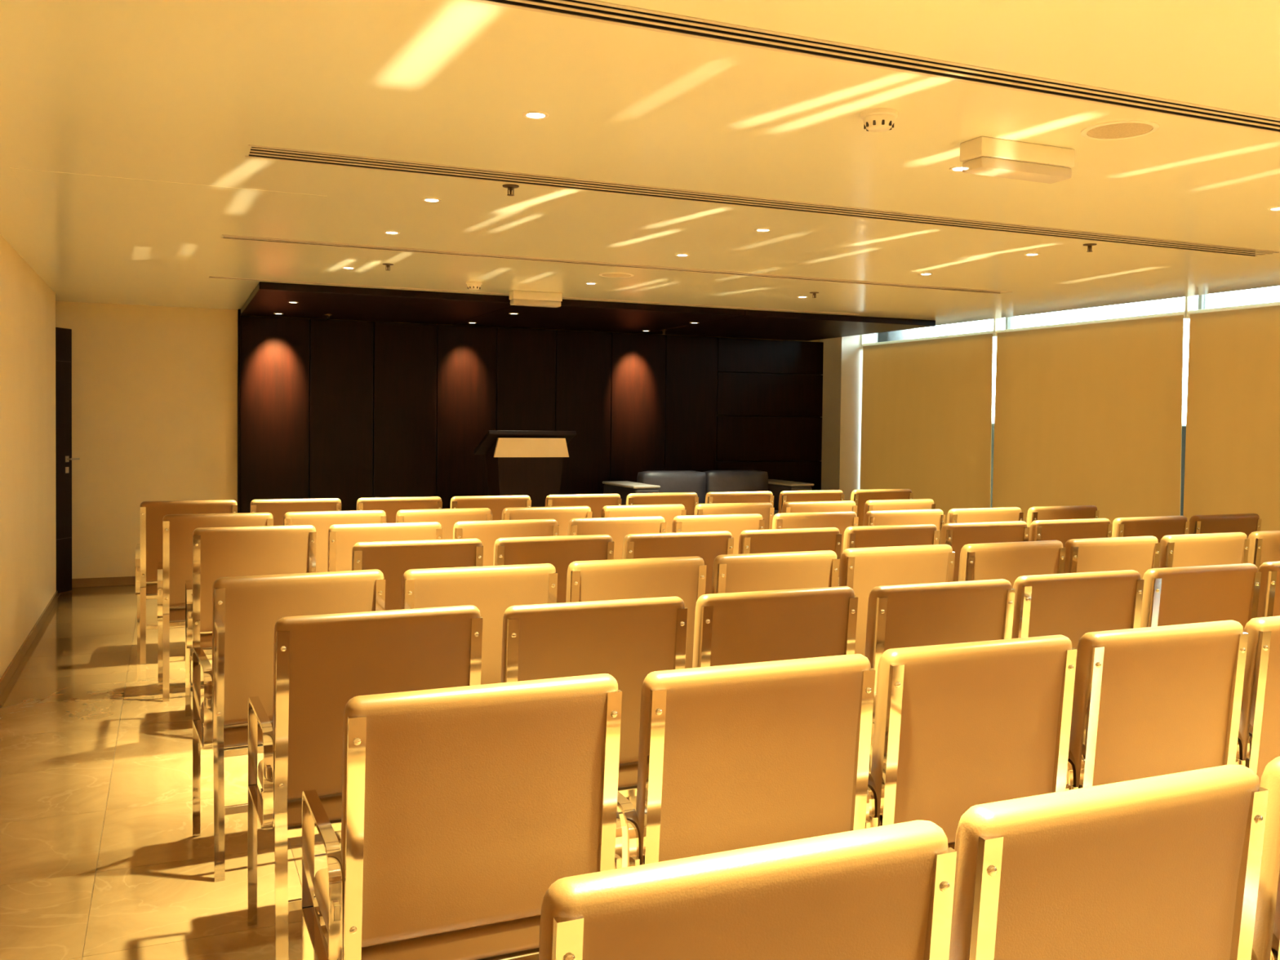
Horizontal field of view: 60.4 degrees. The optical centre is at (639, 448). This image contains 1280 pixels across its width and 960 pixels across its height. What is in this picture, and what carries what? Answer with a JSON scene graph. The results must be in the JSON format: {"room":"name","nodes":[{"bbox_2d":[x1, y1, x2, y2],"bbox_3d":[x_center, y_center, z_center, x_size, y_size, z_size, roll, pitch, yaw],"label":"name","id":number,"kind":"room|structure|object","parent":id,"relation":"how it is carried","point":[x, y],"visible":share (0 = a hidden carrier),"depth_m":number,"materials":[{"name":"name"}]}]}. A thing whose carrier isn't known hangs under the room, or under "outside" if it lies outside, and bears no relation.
{"room":"assembly chamber","nodes":[
{"label":"assembly chamber","id":0,"kind":"room"},
{"bbox_2d":[0,234,56,678],"bbox_3d":[-2.090,0.076,2.614,0.150,2.613,13.045,0,2,-23],"label":"wall","id":1,"kind":"structure","parent":0,"point":[28,492],"depth_m":6.78,"materials":[{"name":"paint"}]},
{"bbox_2d":[0,591,57,696],"bbox_3d":[-2.030,1.345,2.679,0.012,0.075,13.045,0,2,-23],"label":"baseboard","id":2,"kind":"structure","parent":1,"relation":"attached to","point":[8,673],"depth_m":6.72,"materials":[{"name":"wood"}]},
{"bbox_2d":[55,327,79,593],"bbox_3d":[-4.756,0.105,8.702,0.086,2.162,0.855,1,2,9],"label":"door","id":3,"kind":"structure","parent":1,"relation":"in","point":[64,458],"depth_m":8.99,"materials":[{"name":"brown wood"}]},
{"bbox_2d":[0,585,627,959],"bbox_3d":[1.068,1.434,4.421,8.950,0.120,14.000,0,2,-23],"label":"floor","id":4,"kind":"structure","parent":0,"point":[101,859],"depth_m":4.03,"materials":[{"name":"tile"}]},
{"bbox_2d":[135,499,237,664],"bbox_3d":[-2.797,0.786,6.812,0.590,0.962,0.510,0,2,-23],"label":"chair","id":5,"kind":"object","parent":4,"relation":"on","point":[148,553],"visible":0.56,"depth_m":6.53,"materials":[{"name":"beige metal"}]},
{"bbox_2d":[140,499,237,582],"bbox_3d":[-2.716,0.552,6.625,0.540,0.483,0.103,0,2,-23],"label":"cushion","id":6,"kind":"object","parent":5,"relation":"on","point":[152,513],"depth_m":6.53,"materials":[{"name":"beige leather"}]},
{"bbox_2d":[157,512,273,702],"bbox_3d":[-2.297,0.813,5.970,0.590,0.962,0.510,0,2,-23],"label":"chair","id":7,"kind":"object","parent":4,"relation":"on","point":[175,567],"visible":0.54,"depth_m":5.68,"materials":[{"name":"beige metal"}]},
{"bbox_2d":[162,512,273,607],"bbox_3d":[-2.217,0.580,5.782,0.540,0.483,0.103,0,2,-23],"label":"cushion","id":8,"kind":"object","parent":7,"relation":"on","point":[178,530],"depth_m":5.69,"materials":[{"name":"beige leather"}]},
{"bbox_2d":[185,524,315,716],"bbox_3d":[-1.878,0.835,5.318,0.590,0.962,0.510,0,2,-23],"label":"chair","id":9,"kind":"object","parent":4,"relation":"on","point":[235,551],"visible":0.61,"depth_m":5.07,"materials":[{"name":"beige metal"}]},
{"bbox_2d":[192,524,315,632],"bbox_3d":[-1.797,0.602,5.131,0.540,0.483,0.103,0,2,-23],"label":"cushion","id":10,"kind":"object","parent":9,"relation":"on","point":[235,551],"depth_m":5.07,"materials":[{"name":"beige leather"}]},
{"bbox_2d":[192,568,385,881],"bbox_3d":[-1.216,0.882,3.809,0.590,0.962,0.510,0,2,-27],"label":"chair","id":11,"kind":"object","parent":4,"relation":"on","point":[246,610],"visible":0.64,"depth_m":3.54,"materials":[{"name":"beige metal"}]},
{"bbox_2d":[200,701,272,747],"bbox_3d":[-1.233,0.931,3.843,0.524,0.065,0.438,0,2,-27],"label":"seat cushion","id":12,"kind":"object","parent":11,"relation":"on","point":[236,735],"depth_m":3.57,"materials":[{"name":"beige leather"}]},
{"bbox_2d":[212,568,384,726],"bbox_3d":[-1.123,0.649,3.628,0.540,0.483,0.103,0,2,-27],"label":"cushion","id":13,"kind":"object","parent":11,"relation":"on","point":[246,610],"depth_m":3.54,"materials":[{"name":"beige leather"}]},
{"bbox_2d":[250,497,341,525],"bbox_3d":[-2.229,0.786,7.051,0.590,0.962,0.510,0,2,-23],"label":"chair","id":14,"kind":"object","parent":4,"relation":"on","point":[277,508],"visible":0.23,"depth_m":6.80,"materials":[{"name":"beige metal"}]},
{"bbox_2d":[283,510,386,572],"bbox_3d":[-1.750,0.814,6.201,0.590,0.962,0.510,0,2,-23],"label":"chair","id":15,"kind":"object","parent":4,"relation":"on","point":[322,521],"visible":0.2,"depth_m":5.96,"materials":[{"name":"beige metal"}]},
{"bbox_2d":[247,604,482,959],"bbox_3d":[-0.786,0.905,3.131,0.590,0.962,0.510,0,2,-25],"label":"chair","id":16,"kind":"object","parent":4,"relation":"on","point":[322,662],"visible":0.6,"depth_m":2.87,"materials":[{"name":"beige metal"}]},
{"bbox_2d":[257,760,342,826],"bbox_3d":[-0.802,0.953,3.164,0.524,0.065,0.438,0,2,-25],"label":"seat cushion","id":17,"kind":"object","parent":16,"relation":"on","point":[331,803],"depth_m":2.91,"materials":[{"name":"beige leather"}]},
{"bbox_2d":[272,604,480,800],"bbox_3d":[-0.699,0.671,2.946,0.540,0.483,0.103,0,2,-25],"label":"cushion","id":18,"kind":"object","parent":16,"relation":"on","point":[322,662],"depth_m":2.87,"materials":[{"name":"beige leather"}]},
{"bbox_2d":[327,521,442,571],"bbox_3d":[-1.323,0.836,5.544,0.590,0.962,0.510,0,2,-23],"label":"chair","id":19,"kind":"object","parent":4,"relation":"on","point":[342,538],"visible":0.31,"depth_m":5.27,"materials":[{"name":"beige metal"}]},
{"bbox_2d":[356,496,442,523],"bbox_3d":[-1.639,0.787,7.295,0.590,0.962,0.510,0,2,-23],"label":"chair","id":20,"kind":"object","parent":4,"relation":"on","point":[390,505],"visible":0.19,"depth_m":7.05,"materials":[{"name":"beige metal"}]},
{"bbox_2d":[351,538,483,610],"bbox_3d":[-1.019,0.858,4.820,0.590,0.962,0.510,0,2,-23],"label":"chair","id":21,"kind":"object","parent":4,"relation":"on","point":[393,558],"visible":0.23,"depth_m":4.57,"materials":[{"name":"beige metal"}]},
{"bbox_2d":[395,507,492,539],"bbox_3d":[-1.197,0.815,6.428,0.590,0.962,0.510,0,2,-23],"label":"chair","id":22,"kind":"object","parent":4,"relation":"on","point":[446,517],"visible":0.17,"depth_m":6.20,"materials":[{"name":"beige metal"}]},
{"bbox_2d":[301,673,622,959],"bbox_3d":[-0.390,0.930,2.340,0.590,0.962,0.510,0,2,-24],"label":"chair","id":23,"kind":"object","parent":4,"relation":"on","point":[462,806],"visible":0.82,"depth_m":2.12,"materials":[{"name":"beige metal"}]},
{"bbox_2d":[314,867,540,959],"bbox_3d":[-0.405,0.979,2.374,0.524,0.065,0.438,0,2,-24],"label":"seat cushion","id":24,"kind":"object","parent":23,"relation":"on","point":[518,939],"depth_m":2.18,"materials":[{"name":"beige leather"}]},
{"bbox_2d":[401,563,557,684],"bbox_3d":[-0.644,0.883,4.035,0.590,0.962,0.510,0,2,-23],"label":"chair","id":25,"kind":"object","parent":4,"relation":"on","point":[492,589],"visible":0.31,"depth_m":3.82,"materials":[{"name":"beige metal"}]},
{"bbox_2d":[450,495,531,520],"bbox_3d":[-1.082,0.787,7.527,0.590,0.962,0.510,0,2,-23],"label":"chair","id":26,"kind":"object","parent":4,"relation":"on","point":[496,504],"visible":0.16,"depth_m":7.30,"materials":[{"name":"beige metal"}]},
{"bbox_2d":[453,519,559,566],"bbox_3d":[-0.767,0.836,5.780,0.590,0.962,0.510,0,2,-23],"label":"chair","id":27,"kind":"object","parent":4,"relation":"on","point":[487,531],"visible":0.27,"depth_m":5.53,"materials":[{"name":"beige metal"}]},
{"bbox_2d":[501,506,591,536],"bbox_3d":[-0.635,0.815,6.661,0.590,0.962,0.510,0,2,-23],"label":"chair","id":28,"kind":"object","parent":4,"relation":"on","point":[562,515],"visible":0.15,"depth_m":6.43,"materials":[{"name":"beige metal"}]},
{"bbox_2d":[493,534,614,603],"bbox_3d":[-0.467,0.859,5.047,0.590,0.962,0.510,0,2,-23],"label":"chair","id":29,"kind":"object","parent":4,"relation":"on","point":[561,551],"visible":0.28,"depth_m":4.82,"materials":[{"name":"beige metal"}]},
{"bbox_2d":[545,493,621,518],"bbox_3d":[-0.479,0.788,7.782,0.590,0.962,0.510,0,2,-23],"label":"chair","id":30,"kind":"object","parent":4,"relation":"on","point":[596,502],"visible":0.26,"depth_m":7.56,"materials":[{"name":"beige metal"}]},
{"bbox_2d":[501,596,687,810],"bbox_3d":[-0.213,0.906,3.334,0.590,0.962,0.510,0,2,-23],"label":"chair","id":31,"kind":"object","parent":4,"relation":"on","point":[627,640],"visible":0.41,"depth_m":3.12,"materials":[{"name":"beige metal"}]},
{"bbox_2d":[617,761,638,787],"bbox_3d":[-0.228,0.955,3.368,0.524,0.065,0.438,0,2,-23],"label":"seat cushion","id":32,"kind":"object","parent":31,"relation":"on","point":[628,771],"depth_m":3.22,"materials":[{"name":"beige leather"}]},
{"bbox_2d":[567,515,666,559],"bbox_3d":[-0.210,0.837,6.016,0.590,0.962,0.510,0,2,-23],"label":"chair","id":33,"kind":"object","parent":4,"relation":"on","point":[617,528],"visible":0.19,"depth_m":5.79,"materials":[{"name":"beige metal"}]},
{"bbox_2d":[565,555,706,668],"bbox_3d":[-0.099,0.883,4.298,0.590,0.962,0.510,0,2,-23],"label":"chair","id":34,"kind":"object","parent":4,"relation":"on","point":[684,578],"visible":0.24,"depth_m":4.07,"materials":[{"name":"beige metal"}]},
{"bbox_2d":[600,504,686,533],"bbox_3d":[-0.067,0.816,6.892,0.590,0.962,0.510,0,2,-23],"label":"chair","id":35,"kind":"object","parent":4,"relation":"on","point":[668,512],"visible":0.11,"depth_m":6.66,"materials":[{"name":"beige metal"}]},
{"bbox_2d":[626,492,698,515],"bbox_3d":[0.070,0.788,8.018,0.590,0.962,0.510,0,2,-23],"label":"chair","id":36,"kind":"object","parent":4,"relation":"on","point":[689,500],"visible":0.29,"depth_m":7.79,"materials":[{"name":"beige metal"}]},
{"bbox_2d":[622,530,733,594],"bbox_3d":[0.088,0.860,5.269,0.590,0.962,0.510,0,2,-23],"label":"chair","id":37,"kind":"object","parent":4,"relation":"on","point":[707,545],"visible":0.25,"depth_m":5.04,"materials":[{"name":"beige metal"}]},
{"bbox_2d":[671,513,764,554],"bbox_3d":[0.341,0.837,6.253,0.590,0.962,0.510,0,2,-23],"label":"chair","id":38,"kind":"object","parent":4,"relation":"on","point":[735,524],"visible":0.23,"depth_m":6.02,"materials":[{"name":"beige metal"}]},
{"bbox_2d":[693,502,774,529],"bbox_3d":[0.503,0.816,7.133,0.590,0.962,0.510,0,2,-23],"label":"chair","id":39,"kind":"object","parent":4,"relation":"on","point":[766,509],"visible":0.24,"depth_m":6.91,"materials":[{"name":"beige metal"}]},
{"bbox_2d":[705,491,773,505],"bbox_3d":[0.639,0.789,8.264,0.590,0.962,0.510,0,2,-23],"label":"chair","id":40,"kind":"object","parent":4,"relation":"on","point":[725,496],"visible":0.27,"depth_m":8.02,"materials":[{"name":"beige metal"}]},
{"bbox_2d":[617,653,875,867],"bbox_3d":[0.168,0.931,2.566,0.590,0.962,0.510,0,2,-23],"label":"chair","id":41,"kind":"object","parent":4,"relation":"on","point":[740,756],"visible":0.53,"depth_m":2.34,"materials":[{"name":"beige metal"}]},
{"bbox_2d":[635,586,857,805],"bbox_3d":[0.331,0.906,3.575,0.590,0.962,0.510,0,2,-23],"label":"chair","id":42,"kind":"object","parent":4,"relation":"on","point":[769,625],"visible":0.25,"depth_m":3.34,"materials":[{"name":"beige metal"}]},
{"bbox_2d":[692,586,854,667],"bbox_3d":[0.411,0.673,3.387,0.540,0.483,0.103,0,2,-23],"label":"cushion","id":43,"kind":"object","parent":42,"relation":"on","point":[769,625],"depth_m":3.34,"materials":[{"name":"beige leather"}]},
{"bbox_2d":[538,820,956,959],"bbox_3d":[0.052,0.956,1.540,0.590,0.962,0.510,0,2,-23],"label":"chair","id":44,"kind":"object","parent":4,"relation":"on","point":[884,892],"visible":1,"depth_m":1.31,"materials":[{"name":"beige leather"}]},
{"bbox_2d":[711,550,839,593],"bbox_3d":[0.448,0.883,4.540,0.590,0.962,0.510,0,2,-23],"label":"chair","id":45,"kind":"object","parent":4,"relation":"on","point":[764,571],"visible":0.23,"depth_m":4.30,"materials":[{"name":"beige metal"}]},
{"bbox_2d":[737,527,841,586],"bbox_3d":[0.635,0.860,5.508,0.590,0.962,0.510,0,2,-23],"label":"chair","id":46,"kind":"object","parent":4,"relation":"on","point":[797,540],"visible":0.29,"depth_m":5.27,"materials":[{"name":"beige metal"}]},
{"bbox_2d":[737,527,839,554],"bbox_3d":[0.715,0.626,5.320,0.540,0.483,0.103,0,2,-23],"label":"cushion","id":47,"kind":"object","parent":46,"relation":"on","point":[797,540],"depth_m":5.26,"materials":[{"name":"beige leather"}]},
{"bbox_2d":[777,489,844,513],"bbox_3d":[1.204,0.789,8.504,0.590,0.962,0.510,0,2,-23],"label":"chair","id":48,"kind":"object","parent":4,"relation":"on","point":[824,495],"visible":0.25,"depth_m":8.25,"materials":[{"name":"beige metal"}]},
{"bbox_2d":[772,511,858,573],"bbox_3d":[0.913,0.838,6.497,0.590,0.962,0.510,0,2,-23],"label":"chair","id":49,"kind":"object","parent":4,"relation":"on","point":[841,521],"visible":0.23,"depth_m":6.26,"materials":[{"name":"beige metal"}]},
{"bbox_2d":[781,500,857,514],"bbox_3d":[1.079,0.817,7.374,0.590,0.962,0.510,0,2,-23],"label":"chair","id":50,"kind":"object","parent":4,"relation":"on","point":[841,505],"visible":0.12,"depth_m":7.13,"materials":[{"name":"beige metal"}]},
{"bbox_2d":[850,488,913,526],"bbox_3d":[1.789,0.790,8.749,0.590,0.962,0.510,0,2,-23],"label":"chair","id":51,"kind":"object","parent":4,"relation":"on","point":[860,497],"visible":0.18,"depth_m":8.47,"materials":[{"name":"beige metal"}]},
{"bbox_2d":[838,524,939,586],"bbox_3d":[1.177,0.860,5.752,0.590,0.962,0.510,0,2,-23],"label":"chair","id":52,"kind":"object","parent":4,"relation":"on","point":[864,536],"visible":0.25,"depth_m":5.51,"materials":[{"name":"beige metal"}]},
{"bbox_2d":[842,524,937,551],"bbox_3d":[1.257,0.626,5.564,0.540,0.483,0.103,0,2,-23],"label":"cushion","id":53,"kind":"object","parent":52,"relation":"on","point":[864,536],"depth_m":5.51,"materials":[{"name":"beige leather"}]},
{"bbox_2d":[839,544,955,655],"bbox_3d":[0.988,0.882,4.810,0.590,0.962,0.510,0,2,-23],"label":"chair","id":54,"kind":"object","parent":4,"relation":"on","point":[862,570],"visible":0.27,"depth_m":4.55,"materials":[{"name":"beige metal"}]},
{"bbox_2d":[862,498,935,525],"bbox_3d":[1.661,0.817,7.621,0.590,0.962,0.510,0,2,-23],"label":"chair","id":55,"kind":"object","parent":4,"relation":"on","point":[919,504],"visible":0.1,"depth_m":7.37,"materials":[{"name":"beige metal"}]},
{"bbox_2d":[863,509,945,544],"bbox_3d":[1.480,0.838,6.735,0.590,0.962,0.510,0,2,-23],"label":"chair","id":56,"kind":"object","parent":4,"relation":"on","point":[935,517],"visible":0.24,"depth_m":6.50,"materials":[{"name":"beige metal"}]},
{"bbox_2d":[863,509,943,530],"bbox_3d":[1.560,0.605,6.547,0.540,0.483,0.103,0,2,-23],"label":"cushion","id":57,"kind":"object","parent":56,"relation":"on","point":[935,517],"depth_m":6.49,"materials":[{"name":"beige leather"}]},
{"bbox_2d":[864,578,1015,774],"bbox_3d":[0.891,0.908,3.778,0.590,0.962,0.510,0,2,-23],"label":"chair","id":58,"kind":"object","parent":4,"relation":"on","point":[928,614],"visible":0.31,"depth_m":3.53,"materials":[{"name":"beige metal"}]},
{"bbox_2d":[864,578,1011,668],"bbox_3d":[0.971,0.674,3.590,0.540,0.483,0.103,0,2,-23],"label":"cushion","id":59,"kind":"object","parent":58,"relation":"on","point":[928,614],"depth_m":3.53,"materials":[{"name":"beige leather"}]},
{"bbox_2d":[867,635,1077,849],"bbox_3d":[0.714,0.931,2.818,0.590,0.962,0.510,0,2,-23],"label":"chair","id":60,"kind":"object","parent":4,"relation":"on","point":[958,727],"visible":0.52,"depth_m":2.59,"materials":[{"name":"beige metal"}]},
{"bbox_2d":[939,520,1029,582],"bbox_3d":[1.722,0.860,5.988,0.590,0.962,0.510,0,2,-23],"label":"chair","id":61,"kind":"object","parent":4,"relation":"on","point":[956,535],"visible":0.27,"depth_m":5.73,"materials":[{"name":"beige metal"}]},
{"bbox_2d":[946,506,1023,523],"bbox_3d":[2.031,0.839,6.968,0.590,0.962,0.510,0,2,-23],"label":"chair","id":62,"kind":"object","parent":4,"relation":"on","point":[1010,513],"visible":0.24,"depth_m":6.72,"materials":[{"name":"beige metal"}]},
{"bbox_2d":[958,540,1066,588],"bbox_3d":[1.542,0.883,5.026,0.590,0.962,0.510,0,2,-23],"label":"chair","id":63,"kind":"object","parent":4,"relation":"on","point":[1008,561],"visible":0.27,"depth_m":4.78,"materials":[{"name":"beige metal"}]},
{"bbox_2d":[1026,505,1099,527],"bbox_3d":[2.603,0.839,7.206,0.590,0.962,0.510,0,2,-23],"label":"chair","id":64,"kind":"object","parent":4,"relation":"on","point":[1077,512],"visible":0.2,"depth_m":6.96,"materials":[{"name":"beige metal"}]},
{"bbox_2d":[1028,518,1112,547],"bbox_3d":[2.267,0.861,6.226,0.590,0.962,0.510,0,2,-23],"label":"chair","id":65,"kind":"object","parent":4,"relation":"on","point":[1063,531],"visible":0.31,"depth_m":5.98,"materials":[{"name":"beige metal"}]},
{"bbox_2d":[1011,569,1144,648],"bbox_3d":[1.444,0.907,4.052,0.590,0.962,0.510,0,2,-23],"label":"chair","id":66,"kind":"object","parent":4,"relation":"on","point":[1072,606],"visible":0.28,"depth_m":3.81,"materials":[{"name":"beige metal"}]},
{"bbox_2d":[948,764,1268,959],"bbox_3d":[0.595,0.956,1.792,0.590,0.962,0.510,0,2,-23],"label":"chair","id":67,"kind":"object","parent":4,"relation":"on","point":[1164,867],"visible":0.94,"depth_m":1.56,"materials":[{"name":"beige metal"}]},
{"bbox_2d":[1063,535,1160,578],"bbox_3d":[2.083,0.883,5.274,0.590,0.962,0.510,0,2,-23],"label":"chair","id":68,"kind":"object","parent":4,"relation":"on","point":[1140,554],"visible":0.26,"depth_m":5.03,"materials":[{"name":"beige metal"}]},
{"bbox_2d":[1111,515,1189,542],"bbox_3d":[2.812,0.861,6.462,0.590,0.962,0.510,0,2,-23],"label":"chair","id":69,"kind":"object","parent":4,"relation":"on","point":[1158,527],"visible":0.24,"depth_m":6.22,"materials":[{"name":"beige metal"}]},
{"bbox_2d":[1066,620,1248,790],"bbox_3d":[1.260,0.931,3.049,0.590,0.962,0.510,0,2,-23],"label":"chair","id":70,"kind":"object","parent":4,"relation":"on","point":[1157,700],"visible":0.39,"depth_m":2.82,"materials":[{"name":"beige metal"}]},
{"bbox_2d":[1139,563,1261,631],"bbox_3d":[1.991,0.908,4.283,0.590,0.962,0.510,0,2,-23],"label":"chair","id":71,"kind":"object","parent":4,"relation":"on","point":[1171,596],"visible":0.33,"depth_m":4.04,"materials":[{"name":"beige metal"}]},
{"bbox_2d":[1158,532,1249,568],"bbox_3d":[2.629,0.883,5.509,0.590,0.962,0.510,0,2,-23],"label":"chair","id":72,"kind":"object","parent":4,"relation":"on","point":[1228,548],"visible":0.23,"depth_m":5.26,"materials":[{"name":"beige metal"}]},
{"bbox_2d":[1188,513,1262,537],"bbox_3d":[3.358,0.861,6.695,0.590,0.962,0.510,0,2,-24],"label":"chair","id":73,"kind":"object","parent":4,"relation":"on","point":[1246,523],"visible":0.23,"depth_m":6.45,"materials":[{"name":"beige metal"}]},
{"bbox_2d":[1235,615,1279,786],"bbox_3d":[1.807,0.931,3.284,0.590,0.962,0.510,0,2,-23],"label":"chair","id":74,"kind":"object","parent":4,"relation":"on","point":[1259,731],"visible":0.34,"depth_m":2.98,"materials":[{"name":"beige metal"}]},
{"bbox_2d":[1247,530,1279,569],"bbox_3d":[3.175,0.884,5.743,0.590,0.962,0.510,0,2,-23],"label":"chair","id":75,"kind":"object","parent":4,"relation":"on","point":[1264,546],"visible":0.2,"depth_m":5.43,"materials":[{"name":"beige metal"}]},
{"bbox_2d":[1250,755,1279,959],"bbox_3d":[1.145,0.956,2.029,0.590,0.962,0.510,0,2,-23],"label":"chair","id":76,"kind":"object","parent":4,"relation":"on","point":[1266,937],"visible":0.31,"depth_m":1.72,"materials":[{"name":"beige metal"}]},
{"bbox_2d":[1257,561,1279,617],"bbox_3d":[2.541,0.908,4.518,0.590,0.962,0.510,0,2,-23],"label":"chair","id":77,"kind":"object","parent":4,"relation":"on","point":[1268,605],"visible":0.19,"depth_m":4.20,"materials":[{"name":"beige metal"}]},
{"bbox_3d":[-0.385,1.137,10.004,6.020,0.150,2.120,0,2,-23],"label":"platform","id":78,"kind":"object","parent":4,"relation":"on","visible":0},
{"bbox_2d":[473,430,576,506],"bbox_3d":[-0.992,0.457,9.390,0.760,1.227,0.493,0,2,-23],"label":"lectern","id":79,"kind":"object","parent":78,"relation":"on","point":[519,463],"visible":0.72,"depth_m":9.21,"materials":[{"name":"brown wood"}]},
{"bbox_2d":[602,470,813,515],"bbox_3d":[0.660,0.637,10.764,1.920,0.835,0.820,0,2,-23],"label":"sofa","id":80,"kind":"object","parent":78,"relation":"on","point":[701,483],"visible":0.37,"depth_m":10.71,"materials":[{"name":"grey leather"}]},
{"bbox_2d":[55,301,819,578],"bbox_3d":[-1.564,-0.128,10.749,8.800,2.613,0.150,0,2,-23],"label":"wall","id":81,"kind":"structure","parent":0,"point":[154,388],"depth_m":9.48,"materials":[{"name":"paint"}]},
{"bbox_2d":[71,576,135,587],"bbox_3d":[-4.584,1.140,9.405,2.190,0.075,0.012,0,2,-23],"label":"baseboard","id":82,"kind":"structure","parent":81,"relation":"attached to","point":[124,580],"depth_m":9.40,"materials":[{"name":"wood"}]},
{"bbox_2d":[237,309,823,512],"bbox_3d":[-0.790,-0.023,10.943,6.050,2.410,0.109,0,2,-23],"label":"panelling","id":83,"kind":"object","parent":81,"relation":"attached to","point":[347,411],"visible":0.58,"depth_m":10.59,"materials":[{"name":"brown wood"}]},
{"bbox_2d":[0,0,1279,325],"bbox_3d":[1.184,-1.191,4.346,8.800,0.307,13.720,0,2,-23],"label":"ceiling","id":84,"kind":"structure","parent":0,"point":[167,91],"depth_m":3.73,"materials":[{"name":"beige paint"}]},
{"bbox_2d":[9,168,327,224],"bbox_3d":[-2.020,-1.086,4.788,1.180,0.002,0.750,0,2,-23],"label":"ceiling panel","id":85,"kind":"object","parent":84,"relation":"attached to","point":[44,187],"depth_m":4.74,"materials":[{"name":"beige paint"}]},
{"bbox_2d":[208,276,854,315],"bbox_3d":[-0.523,-1.212,8.495,5.229,0.101,0.076,0,2,-23],"label":"ceiling vent","id":86,"kind":"object","parent":84,"relation":"in","point":[222,277],"visible":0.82,"depth_m":8.23,"materials":[{"name":"metal"}]},
{"bbox_2d":[509,290,562,307],"bbox_3d":[-0.773,-1.109,8.146,0.380,0.100,0.110,0,2,-23],"label":"emergency light","id":87,"kind":"object","parent":84,"relation":"attached to","point":[523,298],"visible":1,"depth_m":8.10,"materials":[{"name":"white plastic"}]},
{"bbox_2d":[510,298,560,307],"bbox_3d":[-0.773,-1.077,8.147,0.368,0.038,0.100,0,2,-23],"label":"diffuser","id":88,"kind":"object","parent":87,"relation":"attached to","point":[553,303],"depth_m":8.11,"materials":[{"name":"white plastic"}]},
{"bbox_2d":[240,281,935,341],"bbox_3d":[-0.418,-1.172,9.843,5.826,0.051,2.180,0,2,-23],"label":"ceiling soffit","id":89,"kind":"object","parent":84,"relation":"attached to","point":[343,303],"visible":0.88,"depth_m":9.39,"materials":[{"name":"brown wood"}]},
{"bbox_2d":[221,234,1012,293],"bbox_3d":[0.206,-1.159,6.796,5.229,0.101,0.126,0,2,-23],"label":"ceiling vent","id":90,"kind":"object","parent":84,"relation":"in","point":[225,237],"visible":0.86,"depth_m":6.57,"materials":[{"name":"metal"}]},
{"bbox_2d":[244,144,1279,257],"bbox_3d":[1.010,-1.101,4.922,5.229,0.101,0.186,0,2,-23],"label":"ceiling vent","id":91,"kind":"object","parent":84,"relation":"in","point":[256,152],"visible":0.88,"depth_m":4.63,"materials":[{"name":"metal"}]},
{"bbox_2d":[466,0,1279,133],"bbox_3d":[1.707,-1.051,3.296,5.229,0.101,0.116,0,2,-23],"label":"ceiling vent","id":92,"kind":"object","parent":84,"relation":"in","point":[588,10],"visible":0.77,"depth_m":2.83,"materials":[{"name":"metal"}]},
{"bbox_2d":[860,107,897,132],"bbox_3d":[0.724,-0.991,3.328,0.110,0.051,0.110,0,2,-23],"label":"smoke detector","id":93,"kind":"object","parent":84,"relation":"attached to","point":[877,119],"visible":1,"depth_m":3.29,"materials":[{"name":"white plastic"}]},
{"bbox_2d":[859,319,995,524],"bbox_3d":[2.813,-0.111,10.934,0.070,2.648,2.072,0,2,-23],"label":"roller blind","id":94,"kind":"object","parent":84,"relation":"hanging from","point":[926,411],"visible":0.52,"depth_m":10.77,"materials":[{"name":"fabric"}]},
{"bbox_2d":[960,136,1075,183],"bbox_3d":[1.273,-0.969,3.705,0.400,0.100,0.110,0,2,-23],"label":"projector","id":95,"kind":"object","parent":84,"relation":"attached to","point":[983,156],"visible":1,"depth_m":3.66,"materials":[{"name":"white plastic"}]},
{"bbox_2d":[962,156,1071,183],"bbox_3d":[1.273,-0.938,3.706,0.388,0.038,0.100,0,2,-23],"label":"diffuser","id":96,"kind":"object","parent":95,"relation":"attached to","point":[1035,169],"depth_m":3.67,"materials":[{"name":"white plastic"}]},
{"bbox_2d":[991,296,1186,524],"bbox_3d":[3.624,-0.052,9.042,0.070,2.648,2.032,0,2,-23],"label":"roller blind","id":97,"kind":"object","parent":84,"relation":"hanging from","point":[1087,412],"visible":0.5,"depth_m":8.88,"materials":[{"name":"fabric"}]},
{"bbox_2d":[1080,120,1159,140],"bbox_3d":[1.520,-1.008,3.483,0.230,0.006,0.230,0,2,-23],"label":"ceiling speaker","id":98,"kind":"object","parent":84,"relation":"attached to","point":[1123,129],"visible":1,"depth_m":3.47,"materials":[{"name":"white plastic"}]},
{"bbox_2d":[1087,122,1152,138],"bbox_3d":[1.520,-1.008,3.483,0.191,0.004,0.191,0,2,-23],"label":"grille","id":99,"kind":"object","parent":98,"relation":"attached to","point":[1104,130],"depth_m":3.47,"materials":[{"name":"white metal"}]},
{"bbox_2d":[1182,295,1279,531],"bbox_3d":[4.428,0.006,7.168,0.070,2.648,2.032,0,2,-23],"label":"roller blind","id":100,"kind":"object","parent":84,"relation":"hanging from","point":[1232,466],"visible":0.49,"depth_m":7.71,"materials":[{"name":"fabric"}]},
{"bbox_2d":[819,333,875,500],"bbox_3d":[2.328,-0.161,12.096,0.585,2.700,0.440,0,2,-23],"label":"wall pier","id":101,"kind":"object","parent":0,"point":[842,357],"visible":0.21,"depth_m":11.85,"materials":[{"name":"paint"}]},
{"bbox_2d":[875,316,1013,342],"bbox_3d":[2.943,-0.104,10.974,0.060,2.660,2.080,0,2,-23],"label":"window","id":102,"kind":"structure","parent":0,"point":[914,333],"depth_m":11.46,"materials":[{"name":"clear glass"}]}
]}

